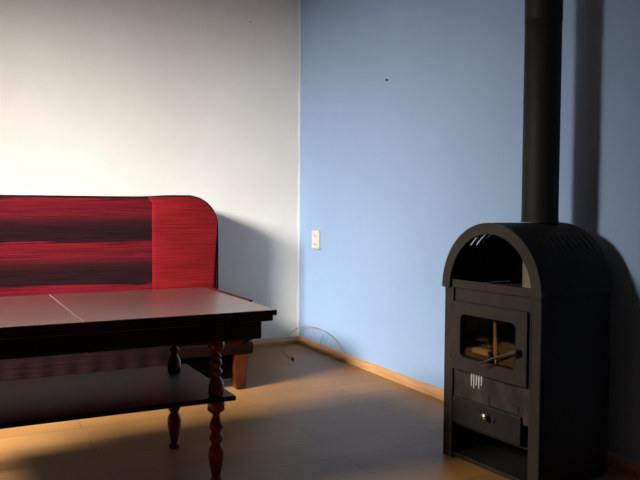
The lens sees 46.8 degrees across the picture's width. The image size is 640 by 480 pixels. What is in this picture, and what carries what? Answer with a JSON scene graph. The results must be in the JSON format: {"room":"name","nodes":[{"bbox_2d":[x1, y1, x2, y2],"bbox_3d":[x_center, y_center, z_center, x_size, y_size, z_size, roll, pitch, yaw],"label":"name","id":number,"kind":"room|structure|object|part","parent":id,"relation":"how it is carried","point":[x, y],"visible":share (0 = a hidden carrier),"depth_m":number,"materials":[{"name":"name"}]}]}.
{"room":"living room","nodes":[
{"label":"living room","id":0,"kind":"room"},
{"bbox_2d":[0,0,298,339],"bbox_3d":[-1.675,-0.533,4.293,3.350,2.500,0.200,-1,3,-27],"label":"wall","id":1,"kind":"structure","parent":0,"point":[198,98],"depth_m":4.55,"materials":[{"name":"white paint"}]},
{"bbox_2d":[250,336,298,346],"bbox_3d":[-1.634,0.698,4.250,3.350,0.046,0.017,-1,3,-27],"label":"baseboard","id":2,"kind":"structure","parent":1,"relation":"attached to","point":[293,339],"depth_m":4.92,"materials":[{"name":"brown wood"}]},
{"bbox_2d":[297,0,300,335],"bbox_3d":[-0.143,-0.553,4.949,0.022,2.500,0.001,-1,3,-27],"label":"trim","id":3,"kind":"structure","parent":1,"relation":"attached to","point":[299,1],"depth_m":4.96,"materials":[{"name":"paint"}]},
{"bbox_2d":[0,343,639,479],"bbox_3d":[-0.448,0.883,1.897,3.750,0.100,5.700,-1,3,-27],"label":"floor","id":4,"kind":"structure","parent":0,"point":[314,415],"depth_m":2.93,"materials":[{"name":"laminate"}]},
{"bbox_2d":[0,195,252,389],"bbox_3d":[-1.318,0.251,3.778,1.810,0.984,0.954,-1,3,-23],"label":"sofa","id":5,"kind":"object","parent":4,"relation":"on","point":[50,244],"visible":0.59,"depth_m":4.05,"materials":[{"name":"fabric"}]},
{"bbox_3d":[-1.462,0.408,3.635,1.430,0.207,0.760,-1,3,-23],"label":"seat","id":6,"kind":"part","parent":5,"relation":"part of","materials":[{"name":"fabric"}]},
{"bbox_3d":[-1.636,0.139,4.043,1.430,0.742,0.200,-1,3,-23],"label":"backrest","id":7,"kind":"part","parent":5,"relation":"part of","materials":[{"name":"fabric"}]},
{"bbox_3d":[-0.828,0.123,4.380,0.391,0.752,0.212,-1,3,-23],"label":"panel","id":8,"kind":"part","parent":5,"relation":"part of","materials":[{"name":"red fabric"}]},
{"bbox_3d":[-0.649,0.397,3.974,0.401,0.207,0.760,-1,3,-23],"label":"panel","id":9,"kind":"part","parent":5,"relation":"part of","materials":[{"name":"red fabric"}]},
{"bbox_3d":[-1.153,0.550,3.386,1.765,0.060,0.040,-1,3,-23],"label":"rail","id":10,"kind":"part","parent":5,"relation":"part of","materials":[{"name":"brown wood"}]},
{"bbox_2d":[0,287,276,479],"bbox_3d":[-0.845,0.512,2.440,1.210,0.588,0.730,-1,3,-27],"label":"coffee table","id":11,"kind":"object","parent":4,"relation":"on","point":[31,326],"visible":1,"depth_m":2.36,"materials":[{"name":"brown wood"}]},
{"bbox_2d":[0,364,235,428],"bbox_3d":[-0.853,0.518,2.456,1.010,0.016,0.555,-1,3,-27],"label":"shelf","id":12,"kind":"object","parent":11,"relation":"attached to","point":[43,400],"depth_m":2.44,"materials":[{"name":"brown wood"}]},
{"bbox_3d":[-0.555,0.516,2.810,0.057,0.552,0.057,-1,3,-27],"label":"leg","id":13,"kind":"part","parent":11,"relation":"part of","materials":[{"name":"brown wood"}]},
{"bbox_3d":[-0.344,0.533,2.447,0.057,0.552,0.057,-1,3,-27],"label":"leg","id":14,"kind":"part","parent":11,"relation":"part of","materials":[{"name":"brown wood"}]},
{"bbox_2d":[281,326,344,361],"bbox_3d":[-0.113,0.638,4.603,0.266,0.153,0.655,-1,3,-27],"label":"cable","id":15,"kind":"object","parent":4,"relation":"on","point":[292,358],"visible":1,"depth_m":4.63,"materials":[{"name":"black plastic"}]},
{"bbox_2d":[442,222,613,479],"bbox_3d":[0.709,0.372,2.630,0.399,0.870,0.473,-1,3,-32],"label":"wood stove","id":16,"kind":"object","parent":4,"relation":"on","point":[527,353],"visible":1,"depth_m":2.50,"materials":[{"name":"paint"}]},
{"bbox_3d":[0.482,0.486,2.739,0.020,0.631,0.046,-1,3,-32],"label":"post","id":17,"kind":"part","parent":16,"relation":"part of","materials":[{"name":"metal"}]},
{"bbox_3d":[0.570,0.611,2.554,0.028,0.023,0.024,-1,3,-32],"label":"knob","id":18,"kind":"part","parent":16,"relation":"part of","materials":[{"name":"silver metal"}]},
{"bbox_3d":[0.580,0.626,2.580,0.016,0.096,0.330,-1,3,-32],"label":"ash drawer","id":19,"kind":"part","parent":16,"relation":"part of","materials":[{"name":"paint"}]},
{"bbox_3d":[0.582,0.350,2.547,0.018,0.246,0.358,-1,3,-32],"label":"door","id":20,"kind":"part","parent":16,"relation":"part of","materials":[{"name":"paint"}]},
{"bbox_3d":[0.728,0.795,2.663,0.324,0.014,0.366,-1,3,-32],"label":"plate","id":21,"kind":"part","parent":16,"relation":"part of","materials":[{"name":"paint"}]},
{"bbox_2d":[455,422,527,449],"bbox_3d":[0.732,0.680,2.659,0.316,0.008,0.435,-1,3,-32],"label":"niche shelf","id":22,"kind":"object","parent":16,"relation":"attached to","point":[524,445],"depth_m":2.51,"materials":[{"name":"black metal"}]},
{"bbox_3d":[0.594,0.534,2.568,0.010,0.140,0.366,-1,3,-32],"label":"air plate","id":23,"kind":"part","parent":16,"relation":"part of","materials":[{"name":"black metal"}]},
{"bbox_3d":[0.728,0.164,2.632,0.332,0.032,0.435,-1,3,-32],"label":"plate","id":24,"kind":"part","parent":16,"relation":"part of","materials":[{"name":"paint"}]},
{"bbox_3d":[0.579,0.400,2.478,0.011,0.057,0.123,-2,3,-38],"label":"handle rod","id":25,"kind":"part","parent":16,"relation":"part of","materials":[{"name":"metal"}]},
{"bbox_3d":[0.596,0.207,2.553,0.010,0.056,0.366,-1,3,-32],"label":"plate","id":26,"kind":"part","parent":16,"relation":"part of","materials":[{"name":"paint"}]},
{"bbox_3d":[0.634,0.370,2.419,0.032,0.028,0.044,-1,3,-32],"label":"handle","id":27,"kind":"part","parent":16,"relation":"part of","materials":[{"name":"metal"}]},
{"bbox_2d":[442,222,613,299],"bbox_3d":[0.729,0.058,2.627,0.395,0.240,0.502,-1,3,-27],"label":"hood","id":28,"kind":"object","parent":16,"relation":"attached to","point":[530,260],"depth_m":2.52,"materials":[{"name":"paint"}]},
{"bbox_3d":[0.731,0.490,2.649,0.342,0.633,0.459,-1,3,-32],"label":"casing","id":29,"kind":"part","parent":16,"relation":"part of","materials":[{"name":"paint"}]},
{"bbox_3d":[0.698,0.503,2.388,0.020,0.631,0.047,-1,3,-32],"label":"post","id":30,"kind":"part","parent":16,"relation":"part of","materials":[{"name":"metal"}]},
{"bbox_2d":[520,0,562,221],"bbox_3d":[0.859,-0.718,2.670,0.272,1.304,0.209,-1,3,-27],"label":"pipe","id":31,"kind":"object","parent":16,"relation":"attached to","point":[543,22],"visible":0.99,"depth_m":2.60,"materials":[{"name":"metal"}]},
{"bbox_2d":[299,0,639,462],"bbox_3d":[1.101,-0.446,2.725,0.200,2.500,5.500,-1,3,-27],"label":"wall","id":32,"kind":"structure","parent":0,"point":[393,171],"depth_m":3.59,"materials":[{"name":"blue paint"}]},
{"bbox_2d":[312,231,319,248],"bbox_3d":[-0.029,-0.002,4.741,0.021,0.115,0.100,-1,3,-27],"label":"wall outlet","id":33,"kind":"object","parent":32,"relation":"attached to","point":[315,234],"visible":1,"depth_m":4.72,"materials":[{"name":"plastic"}]},
{"bbox_2d":[298,336,639,477],"bbox_3d":[1.042,0.786,2.642,0.017,0.046,5.300,-1,3,-27],"label":"baseboard","id":34,"kind":"structure","parent":32,"relation":"attached to","point":[628,466],"depth_m":3.84,"materials":[{"name":"brown wood"}]}
]}

